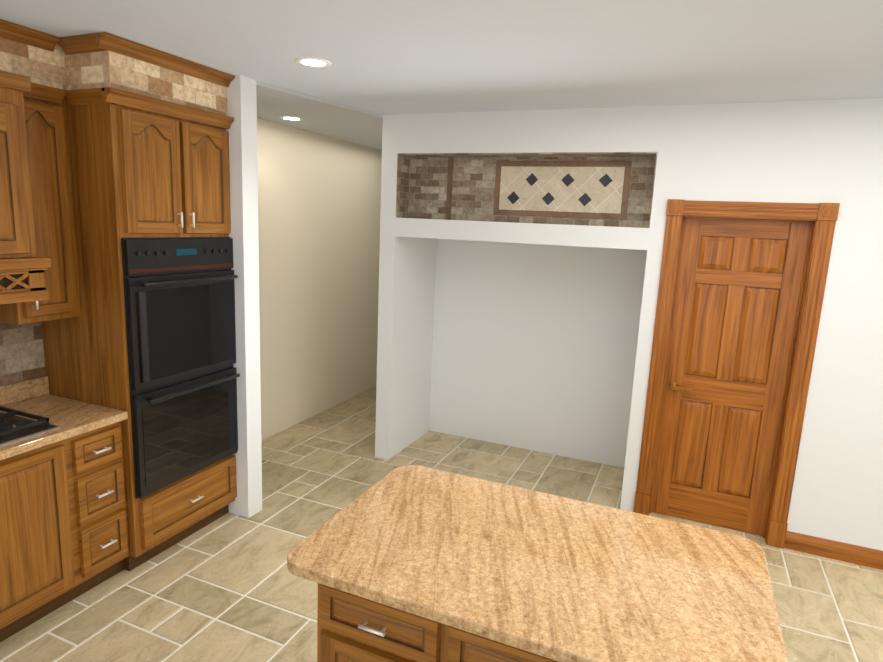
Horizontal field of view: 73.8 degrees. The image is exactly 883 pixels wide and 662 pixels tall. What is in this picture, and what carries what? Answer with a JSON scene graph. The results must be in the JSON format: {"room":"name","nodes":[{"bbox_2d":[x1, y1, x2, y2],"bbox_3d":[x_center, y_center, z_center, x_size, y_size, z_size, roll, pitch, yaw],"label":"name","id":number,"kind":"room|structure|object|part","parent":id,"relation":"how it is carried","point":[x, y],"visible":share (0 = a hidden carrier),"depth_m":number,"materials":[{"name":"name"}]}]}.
{"room":"kitchen","nodes":[
{"label":"kitchen","id":0,"kind":"room"},
{"bbox_2d":[226,75,261,517],"bbox_3d":[-1.558,-0.170,3.775,0.860,2.700,0.132,7,11,22],"label":"wall","id":1,"kind":"structure","parent":0,"point":[242,131],"depth_m":3.56,"materials":[{"name":"white paint"}]},
{"bbox_2d":[257,118,381,440],"bbox_3d":[-1.091,-0.556,5.969,0.120,2.700,4.330,7,11,22],"label":"wall","id":2,"kind":"structure","parent":0,"point":[319,203],"depth_m":5.56,"materials":[{"name":"beige paint"}]},
{"bbox_2d":[375,115,436,459],"bbox_3d":[0.196,-0.514,6.039,0.130,2.700,3.200,7,11,22],"label":"wall","id":3,"kind":"structure","parent":0,"point":[407,272],"depth_m":4.79,"materials":[{"name":"white paint"}]},
{"bbox_2d":[0,386,882,661],"bbox_3d":[1.388,1.783,1.490,8.800,0.064,11.200,7,11,22],"label":"floor","id":4,"kind":"structure","parent":0,"point":[228,587],"depth_m":3.24,"materials":[{"name":"beige tile"}]},
{"bbox_2d":[0,19,95,641],"bbox_3d":[-2.150,0.069,2.350,0.667,2.698,0.916,7,11,22],"label":"tall cabinet","id":5,"kind":"object","parent":4,"relation":"on","point":[46,532],"depth_m":2.71,"materials":[{"name":"brown wood"}]},
{"bbox_2d":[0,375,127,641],"bbox_3d":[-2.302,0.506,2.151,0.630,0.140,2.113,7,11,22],"label":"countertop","id":6,"kind":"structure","parent":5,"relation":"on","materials":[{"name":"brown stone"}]},
{"bbox_3d":[-1.889,-1.220,2.116,0.360,0.058,2.896,7,11,22],"label":"crown","id":7,"kind":"part","parent":5,"relation":"part of","materials":[{"name":"brown wood"}]},
{"bbox_2d":[56,32,143,585],"bbox_3d":[-1.911,-0.022,2.898,0.667,2.698,0.292,7,11,22],"label":"tall cabinet","id":8,"kind":"object","parent":4,"relation":"on","point":[118,435],"depth_m":2.92,"materials":[{"name":"brown wood"}]},
{"bbox_2d":[116,36,239,562],"bbox_3d":[-1.699,-0.103,3.386,0.667,2.698,0.785,7,11,22],"label":"tall cabinet","id":9,"kind":"object","parent":4,"relation":"on","point":[174,111],"depth_m":3.20,"materials":[{"name":"brown wood"}]},
{"bbox_2d":[118,236,239,498],"bbox_3d":[-1.407,0.163,3.304,0.109,1.360,0.747,7,11,22],"label":"oven","id":10,"kind":"object","parent":9,"relation":"in","point":[177,330],"depth_m":3.20,"materials":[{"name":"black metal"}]},
{"bbox_2d":[317,585,550,661],"bbox_3d":[0.264,1.173,1.896,1.221,0.900,0.627,7,11,22],"label":"kitchen island","id":11,"kind":"object","parent":4,"relation":"on","point":[349,629],"depth_m":1.73,"materials":[{"name":"brown wood"}]},
{"bbox_2d":[287,465,787,661],"bbox_3d":[0.294,0.705,1.853,1.347,0.038,0.820,7,11,22],"label":"island countertop","id":12,"kind":"structure","parent":11,"relation":"on","point":[545,576],"depth_m":1.73,"materials":[{"name":"beige stone"}]},
{"bbox_2d":[0,0,882,150],"bbox_3d":[1.506,-0.935,0.987,8.800,0.122,11.200,7,11,22],"label":"ceiling","id":13,"kind":"structure","parent":0,"point":[390,57],"depth_m":2.60,"materials":[{"name":"grey paint"}]},
{"bbox_2d":[279,116,302,120],"bbox_3d":[-1.160,-1.644,4.543,0.184,0.006,0.184,7,11,22],"label":"recessed light","id":14,"kind":"object","parent":13,"relation":"in","point":[292,118],"visible":0.96,"depth_m":4.53,"materials":[{"name":"white"}]},
{"bbox_2d":[295,57,331,67],"bbox_3d":[-0.645,-1.350,2.956,0.184,0.006,0.184,7,11,22],"label":"recessed light","id":15,"kind":"object","parent":13,"relation":"in","point":[312,62],"visible":0.98,"depth_m":2.95,"materials":[{"name":"white"}]},
{"bbox_2d":[395,98,882,550],"bbox_3d":[3.210,0.074,3.568,7.415,2.700,0.920,7,11,22],"label":"wall","id":16,"kind":"structure","parent":0,"point":[543,337],"depth_m":3.89,"materials":[{"name":"white paint"}]},
{"bbox_2d":[396,152,657,227],"bbox_3d":[0.541,-1.005,4.155,1.830,0.470,0.196,7,11,22],"label":"tile","id":17,"kind":"structure","parent":16,"relation":"attached to","point":[613,189],"depth_m":4.20,"materials":[{"name":"stone"}]},
{"bbox_2d":[651,219,810,534],"bbox_3d":[1.834,0.305,3.811,0.711,2.027,0.035,7,11,22],"label":"door leaf","id":18,"kind":"structure","parent":16,"relation":"in","point":[737,298],"depth_m":3.78,"materials":[{"name":"brown wood"}]},
{"bbox_2d":[670,381,692,390],"bbox_3d":[1.583,0.373,3.882,0.144,0.060,0.055,7,11,22],"label":"door lever","id":19,"kind":"object","parent":18,"relation":"attached to","point":[674,385],"visible":1,"depth_m":3.87,"materials":[{"name":"gold metal"}]},
{"bbox_2d":[633,199,839,548],"bbox_3d":[1.813,0.267,3.749,0.915,2.137,0.156,7,11,22],"label":"door frame","id":20,"kind":"structure","parent":16,"relation":"attached to","point":[821,218],"depth_m":3.63,"materials":[{"name":"brown wood"}]},
{"bbox_2d":[784,531,882,569],"bbox_3d":[4.272,1.570,2.839,4.580,0.116,0.016,7,11,22],"label":"baseboard","id":21,"kind":"structure","parent":16,"relation":"attached to","point":[844,552],"depth_m":3.60,"materials":[{"name":"brown wood"}]},
{"bbox_3d":[-3.252,0.307,0.802,0.120,2.700,6.738,7,11,22],"label":"wall","id":22,"kind":"structure","parent":0,"visible":0},
{"bbox_2d":[0,322,45,385],"bbox_3d":[-2.572,0.117,2.205,0.018,0.780,2.115,7,11,22],"label":"tile backsplash","id":23,"kind":"structure","parent":22,"relation":"attached to","point":[22,353],"depth_m":3.08,"materials":[{"name":"tile"}]}
]}

